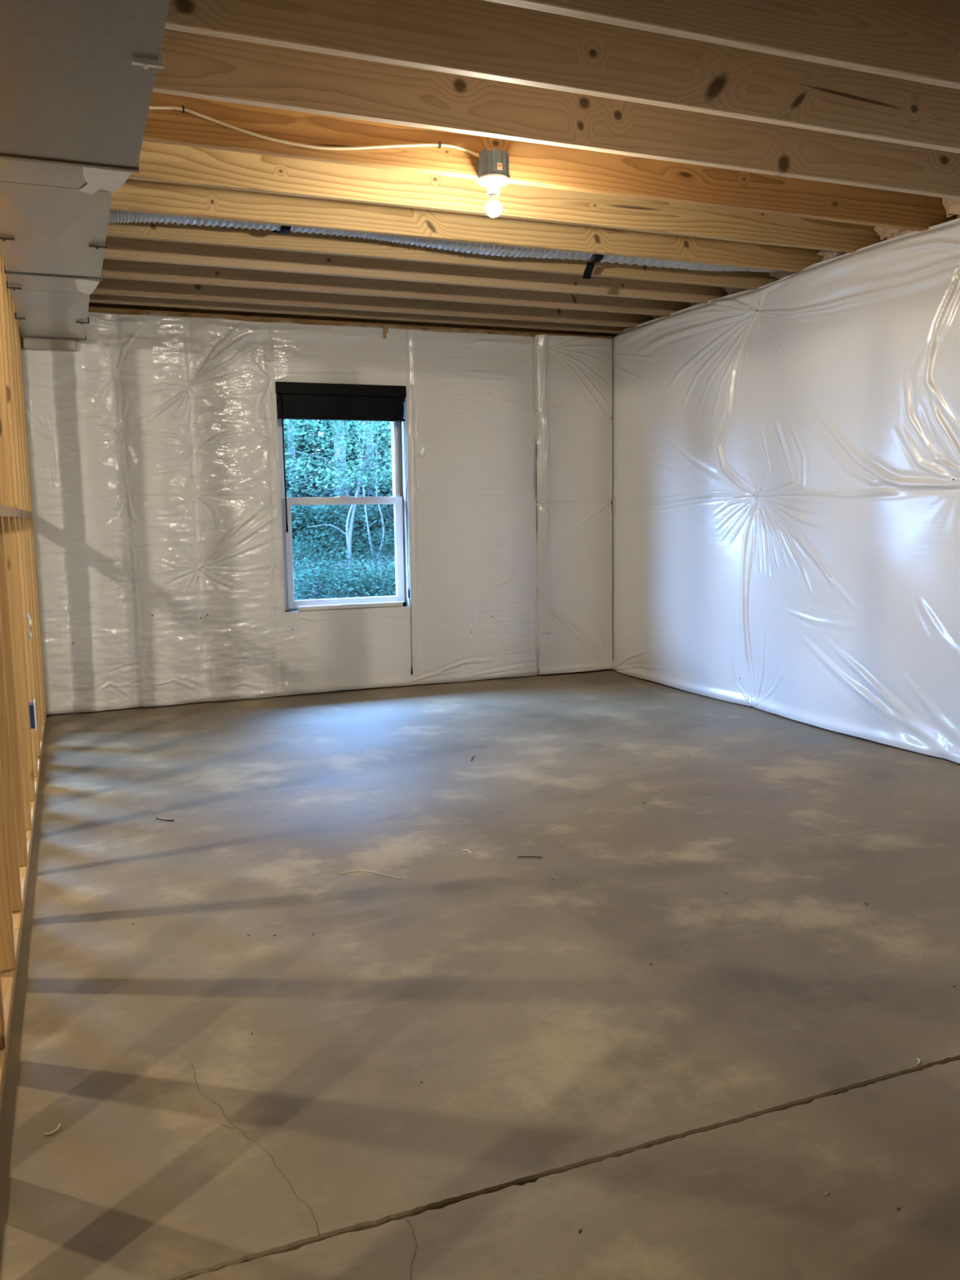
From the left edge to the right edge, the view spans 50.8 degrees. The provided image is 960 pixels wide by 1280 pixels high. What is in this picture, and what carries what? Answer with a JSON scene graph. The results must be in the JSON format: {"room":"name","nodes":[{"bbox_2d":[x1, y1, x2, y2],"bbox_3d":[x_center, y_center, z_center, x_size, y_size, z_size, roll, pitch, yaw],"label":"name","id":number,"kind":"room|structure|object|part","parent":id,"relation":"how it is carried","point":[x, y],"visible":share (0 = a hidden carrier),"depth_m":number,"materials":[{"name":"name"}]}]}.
{"room":"unfinished basement","nodes":[
{"label":"unfinished basement","id":0,"kind":"room"},
{"bbox_2d":[0,249,46,1116],"bbox_3d":[-1.289,-0.342,2.541,0.090,2.352,6.920,-4,8,-22],"label":"wall partition","id":1,"kind":"structure","parent":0,"point":[21,667],"depth_m":3.54,"materials":[{"name":"beige wood"}]},
{"bbox_3d":[-0.631,0.991,1.109,0.089,0.038,3.500,-4,8,-22],"label":"plate","id":2,"kind":"part","parent":1,"relation":"part of","materials":[{"name":"beige wood"}]},
{"bbox_2d":[26,613,31,638],"bbox_3d":[-1.915,-0.059,4.303,0.017,0.107,0.048,-7,9,-40],"label":"hook","id":3,"kind":"object","parent":1,"relation":"attached to","point":[29,633],"visible":1,"depth_m":4.30,"materials":[{"name":"white plastic"}]},
{"bbox_3d":[-1.927,0.617,4.296,0.089,0.038,3.418,-4,8,-22],"label":"plate","id":4,"kind":"part","parent":1,"relation":"part of","materials":[{"name":"beige wood"}]},
{"bbox_2d":[28,698,36,730],"bbox_3d":[-1.833,0.303,4.067,0.084,0.118,0.078,-4,8,-22],"label":"outlet box","id":5,"kind":"object","parent":1,"relation":"attached to","point":[32,705],"visible":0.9,"depth_m":4.05,"materials":[{"name":"blue plastic"}]},
{"bbox_2d":[18,302,618,715],"bbox_3d":[-2.870,-0.811,5.775,8.850,2.638,0.358,-4,8,-22],"label":"wall","id":6,"kind":"structure","parent":0,"point":[154,473],"depth_m":6.28,"materials":[{"name":"plastic"}]},
{"bbox_3d":[-1.122,-1.423,6.270,3.242,1.053,0.078,-4,8,-22],"label":"insulation panel","id":7,"kind":"part","parent":6,"relation":"part of","materials":[{"name":"white plastic"}]},
{"bbox_3d":[-1.104,-0.277,6.411,3.242,1.257,0.077,-4,8,-22],"label":"insulation panel","id":8,"kind":"part","parent":6,"relation":"part of","materials":[{"name":"white plastic"}]},
{"bbox_2d":[271,380,418,614],"bbox_3d":[-0.891,-0.918,6.575,0.912,1.446,0.285,-4,8,-22],"label":"window","id":9,"kind":"structure","parent":6,"relation":"in","point":[291,604],"depth_m":6.59,"materials":[{"name":"white plastic"}]},
{"bbox_3d":[-0.926,-0.924,6.660,0.884,1.430,0.101,-4,8,-22],"label":"frame","id":10,"kind":"part","parent":9,"relation":"part of","materials":[{"name":"white plastic"}]},
{"bbox_3d":[-0.910,-1.263,6.587,0.816,0.745,0.020,-4,8,-22],"label":"sash","id":11,"kind":"part","parent":9,"relation":"part of","materials":[{"name":"clear glass"}]},
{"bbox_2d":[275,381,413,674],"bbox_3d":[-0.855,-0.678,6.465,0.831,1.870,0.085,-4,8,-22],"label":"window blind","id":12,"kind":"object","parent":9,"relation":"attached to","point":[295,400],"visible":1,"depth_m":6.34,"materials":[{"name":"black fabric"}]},
{"bbox_3d":[-0.870,-1.398,6.390,0.819,0.016,0.050,-4,8,-22],"label":"rail","id":13,"kind":"part","parent":12,"relation":"part of","materials":[{"name":"black plastic"}]},
{"bbox_3d":[-0.469,-0.611,6.610,0.011,1.620,0.038,-5,8,-27],"label":"lift cord","id":14,"kind":"part","parent":12,"relation":"part of","materials":[{"name":"black plastic"}]},
{"bbox_3d":[-0.468,-0.611,6.610,0.010,1.620,0.038,-4,8,-22],"label":"lift cord","id":15,"kind":"part","parent":12,"relation":"part of","materials":[{"name":"white fabric"}]},
{"bbox_3d":[-0.883,-0.579,6.642,0.790,0.713,0.034,-4,8,-22],"label":"sash","id":16,"kind":"part","parent":9,"relation":"part of","materials":[{"name":"white plastic"}]},
{"bbox_2d":[297,601,406,611],"bbox_3d":[-0.826,-0.220,6.562,0.721,0.036,0.038,-4,8,-22],"label":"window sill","id":17,"kind":"structure","parent":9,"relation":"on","point":[388,604],"depth_m":6.54,"materials":[{"name":"white plastic"}]},
{"bbox_3d":[-2.910,-1.864,5.634,8.800,0.040,0.160,-4,8,-22],"label":"sill plate","id":18,"kind":"part","parent":6,"relation":"part of","materials":[{"name":"brown wood"}]},
{"bbox_3d":[0.659,-1.513,6.964,0.585,1.122,0.054,-4,8,-22],"label":"insulation panel","id":19,"kind":"part","parent":6,"relation":"part of","materials":[{"name":"white plastic"}]},
{"bbox_3d":[0.678,-0.366,7.105,0.585,1.191,0.052,-4,8,-22],"label":"insulation panel","id":20,"kind":"part","parent":6,"relation":"part of","materials":[{"name":"white plastic"}]},
{"bbox_2d":[0,668,959,1279],"bbox_3d":[-1.175,0.952,1.887,8.904,0.061,9.350,-4,8,-22],"label":"floor","id":21,"kind":"structure","parent":0,"point":[692,1112],"depth_m":2.40,"materials":[{"name":"concrete"}]},
{"bbox_2d":[44,1123,60,1135],"bbox_3d":[-0.794,0.913,1.883,0.012,0.007,0.032,4,9,37],"label":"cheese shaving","id":22,"kind":"object","parent":21,"relation":"on","point":[59,1126],"visible":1,"depth_m":1.88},
{"bbox_2d":[155,817,173,821],"bbox_3d":[-1.195,0.680,3.825,0.086,0.006,0.015,2,8,23],"label":"twig","id":23,"kind":"object","parent":21,"relation":"on","point":[156,818],"visible":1,"depth_m":3.81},
{"bbox_2d":[338,870,402,879],"bbox_3d":[-0.342,0.743,3.212,0.215,0.003,0.046,1,7,15],"label":"straw","id":24,"kind":"object","parent":21,"relation":"on","point":[356,870],"visible":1,"depth_m":3.22,"materials":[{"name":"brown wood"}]},
{"bbox_2d":[517,856,542,857],"bbox_3d":[0.166,0.718,3.345,0.081,0.005,0.006,0,7,6],"label":"twig","id":25,"kind":"object","parent":21,"relation":"on","point":[517,856],"visible":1,"depth_m":3.34,"materials":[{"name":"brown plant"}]},
{"bbox_2d":[88,0,959,333],"bbox_3d":[-1.177,-1.506,1.353,8.800,0.269,9.500,-4,8,-22],"label":"ceiling","id":26,"kind":"structure","parent":0,"point":[786,137],"depth_m":3.62,"materials":[{"name":"beige wood"}]},
{"bbox_2d":[0,0,169,351],"bbox_3d":[-1.312,-1.471,3.141,0.451,0.270,5.586,-4,8,-22],"label":"duct","id":27,"kind":"object","parent":26,"relation":"hanging from","point":[77,77],"visible":1,"depth_m":2.69,"materials":[{"name":"metal"}]},
{"bbox_2d":[149,105,479,157],"bbox_3d":[-0.596,-1.715,3.417,1.272,0.083,0.045,-4,8,-22],"label":"electrical cable","id":28,"kind":"object","parent":26,"relation":"attached to","point":[183,108],"visible":0.91,"depth_m":3.44,"materials":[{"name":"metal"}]},
{"bbox_2d":[108,209,777,279],"bbox_3d":[0.010,-1.908,4.792,3.412,0.259,0.330,-4,8,-22],"label":"conduit","id":29,"kind":"object","parent":26,"relation":"hanging from","point":[117,216],"visible":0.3,"depth_m":4.71,"materials":[{"name":"silver metal"}]},
{"bbox_2d":[476,147,510,217],"bbox_3d":[0.049,-1.641,3.643,0.122,0.221,0.120,-4,8,-22],"label":"light fixture","id":30,"kind":"object","parent":26,"relation":"attached to","point":[493,171],"visible":1,"depth_m":3.61,"materials":[{"name":"grey plastic"}]},
{"bbox_3d":[0.049,-1.596,3.649,0.049,0.037,0.049,-4,8,-22],"label":"bulb","id":31,"kind":"part","parent":30,"relation":"part of","materials":[{"name":"white glass"}]},
{"bbox_2d":[611,214,959,763],"bbox_3d":[2.705,-0.580,3.204,0.444,2.638,9.400,-4,8,-22],"label":"wall","id":32,"kind":"structure","parent":0,"point":[785,499],"depth_m":5.18,"materials":[{"name":"plastic"}]},
{"bbox_3d":[2.542,-1.088,3.112,0.135,1.160,8.662,-4,8,-22],"label":"insulation panel","id":33,"kind":"part","parent":32,"relation":"part of","materials":[{"name":"white plastic"}]},
{"bbox_3d":[2.545,0.085,3.251,0.093,1.200,8.662,-4,8,-22],"label":"insulation panel","id":34,"kind":"part","parent":32,"relation":"part of","materials":[{"name":"white plastic"}]},
{"label":"outside","id":35,"kind":"structure","parent":0,"visible":0},
{"bbox_2d":[285,428,395,599],"bbox_3d":[-5.566,-6.031,33.227,65.000,6.807,53.330,-4,8,-22],"label":"hillside","id":36,"kind":"structure","parent":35,"point":[383,556],"depth_m":14.01,"materials":[{"name":"green plant"}]},
{"bbox_2d":[283,419,327,518],"bbox_3d":[-4.334,-4.630,18.138,5.591,5.465,4.572,-4,8,-22],"label":"oak tree","id":37,"kind":"object","parent":36,"relation":"on","point":[288,427],"visible":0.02,"depth_m":18.15,"materials":[{"name":"grey plant"}]},
{"bbox_2d":[286,426,333,493],"bbox_3d":[-6.543,-7.747,22.579,10.150,10.391,6.769,-6,9,-35],"label":"tree","id":38,"kind":"object","parent":36,"relation":"on","point":[306,426],"visible":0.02,"depth_m":23.15,"materials":[{"name":"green plant"}]},
{"bbox_2d":[284,453,355,513],"bbox_3d":[-3.695,-2.386,16.852,3.798,1.649,2.597,-4,8,-22],"label":"leafy shrub","id":39,"kind":"object","parent":36,"relation":"on","point":[288,485],"visible":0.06,"depth_m":17.18,"materials":[{"name":"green plant"}]},
{"bbox_2d":[284,422,356,496],"bbox_3d":[-4.811,-3.738,19.895,5.702,2.873,2.555,-4,8,-22],"label":"leafy shrub","id":40,"kind":"object","parent":36,"relation":"on","point":[297,455],"visible":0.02,"depth_m":20.27,"materials":[{"name":"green plant"}]},
{"bbox_2d":[292,521,374,592],"bbox_3d":[-2.322,-1.015,13.143,2.293,1.171,2.448,2,8,24],"label":"leafy shrub","id":41,"kind":"object","parent":36,"relation":"on","point":[306,544],"visible":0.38,"depth_m":12.86,"materials":[{"name":"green plant"}]},
{"bbox_2d":[288,420,386,488],"bbox_3d":[-4.438,-8.223,23.860,10.501,10.564,6.274,-3,7,-18],"label":"tree","id":42,"kind":"object","parent":36,"relation":"on","point":[349,420],"visible":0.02,"depth_m":24.05,"materials":[{"name":"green plant"}]},
{"bbox_2d":[284,419,391,512],"bbox_3d":[-2.606,-3.598,19.760,5.760,2.783,2.482,-4,8,-22],"label":"leafy shrub","id":43,"kind":"object","parent":36,"relation":"on","point":[311,451],"visible":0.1,"depth_m":19.45,"materials":[{"name":"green plant"}]},
{"bbox_2d":[283,419,392,582],"bbox_3d":[-1.183,-2.679,12.205,5.901,4.052,3.208,-4,8,-22],"label":"maple tree","id":44,"kind":"object","parent":36,"relation":"on","point":[314,424],"visible":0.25,"depth_m":11.80,"materials":[{"name":"green plant"}]},
{"bbox_2d":[284,419,391,489],"bbox_3d":[-1.053,-7.885,23.840,10.005,10.503,6.526,-5,8,-29],"label":"tree","id":45,"kind":"object","parent":36,"relation":"on","point":[309,420],"visible":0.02,"depth_m":23.44,"materials":[{"name":"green plant"}]},
{"bbox_2d":[286,419,391,507],"bbox_3d":[-1.954,-4.077,21.212,7.102,3.289,3.076,-4,8,-22],"label":"leafy shrub","id":46,"kind":"object","parent":36,"relation":"on","point":[380,434],"visible":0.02,"depth_m":20.81,"materials":[{"name":"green plant"}]},
{"bbox_2d":[302,419,377,511],"bbox_3d":[-1.385,-4.920,18.657,6.032,5.920,3.999,-3,7,-14],"label":"oak tree","id":47,"kind":"object","parent":36,"relation":"on","point":[303,420],"visible":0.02,"depth_m":18.30,"materials":[{"name":"grey plant"}]},
{"bbox_2d":[288,488,394,555],"bbox_3d":[-2.648,-1.632,15.340,3.129,1.329,2.208,-4,8,-22],"label":"leafy shrub","id":48,"kind":"object","parent":36,"relation":"on","point":[320,516],"visible":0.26,"depth_m":14.97,"materials":[{"name":"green plant"}]},
{"bbox_2d":[291,510,395,564],"bbox_3d":[-2.157,-1.380,14.595,3.761,1.144,2.672,-5,8,-32],"label":"leafy shrub","id":49,"kind":"object","parent":36,"relation":"on","point":[326,544],"visible":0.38,"depth_m":14.55,"materials":[{"name":"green plant"}]},
{"bbox_2d":[291,481,395,551],"bbox_3d":[-1.441,-1.848,16.084,4.210,1.284,2.422,-6,8,-33],"label":"leafy shrub","id":50,"kind":"object","parent":36,"relation":"on","point":[385,513],"visible":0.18,"depth_m":15.71,"materials":[{"name":"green plant"}]},
{"bbox_2d":[292,539,395,599],"bbox_3d":[-1.938,-0.639,11.627,2.276,1.012,2.705,-4,8,-22],"label":"leafy shrub","id":51,"kind":"object","parent":36,"relation":"on","point":[297,586],"visible":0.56,"depth_m":11.49,"materials":[{"name":"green plant"}]},
{"bbox_2d":[333,420,355,512],"bbox_3d":[-2.744,-6.869,17.432,9.158,10.337,5.046,-4,8,-24],"label":"oak tree","id":52,"kind":"object","parent":36,"relation":"on","point":[338,453],"visible":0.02,"depth_m":17.26,"materials":[{"name":"grey plant"}]},
{"bbox_2d":[297,554,395,599],"bbox_3d":[-1.160,-0.645,11.952,2.426,1.072,2.337,0,7,8],"label":"leafy shrub","id":53,"kind":"object","parent":36,"relation":"on","point":[381,585],"visible":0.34,"depth_m":11.68,"materials":[{"name":"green plant"}]},
{"bbox_2d":[302,446,394,531],"bbox_3d":[-1.319,-2.295,16.979,3.301,1.874,2.333,-4,8,-22],"label":"leafy shrub","id":54,"kind":"object","parent":36,"relation":"on","point":[328,492],"visible":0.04,"depth_m":16.61,"materials":[{"name":"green plant"}]},
{"bbox_2d":[308,421,388,566],"bbox_3d":[-1.612,-2.650,13.892,3.405,3.633,2.160,-4,8,-22],"label":"birch tree","id":55,"kind":"object","parent":36,"relation":"on","point":[352,505],"visible":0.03,"depth_m":13.83,"materials":[{"name":"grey plant"}]},
{"bbox_2d":[306,543,395,595],"bbox_3d":[-1.567,-0.782,12.804,2.092,0.898,2.446,-4,8,-22],"label":"leafy shrub","id":56,"kind":"object","parent":36,"relation":"on","point":[379,572],"visible":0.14,"depth_m":12.55,"materials":[{"name":"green plant"}]},
{"bbox_2d":[337,511,395,574],"bbox_3d":[-0.875,-1.200,13.897,2.361,1.171,2.147,0,7,4],"label":"leafy shrub","id":57,"kind":"object","parent":36,"relation":"on","point":[390,530],"visible":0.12,"depth_m":13.60,"materials":[{"name":"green plant"}]},
{"bbox_2d":[346,549,395,597],"bbox_3d":[-0.393,-0.709,12.167,2.134,1.122,2.588,2,8,25],"label":"leafy shrub","id":58,"kind":"object","parent":36,"relation":"on","point":[390,579],"visible":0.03,"depth_m":11.86,"materials":[{"name":"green plant"}]},
{"bbox_2d":[357,420,391,563],"bbox_3d":[-1.083,-2.777,14.668,2.735,3.375,2.430,-4,8,-22],"label":"forked tree","id":59,"kind":"object","parent":36,"relation":"on","point":[365,506],"visible":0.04,"depth_m":14.27,"materials":[{"name":"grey plant"}]}
]}

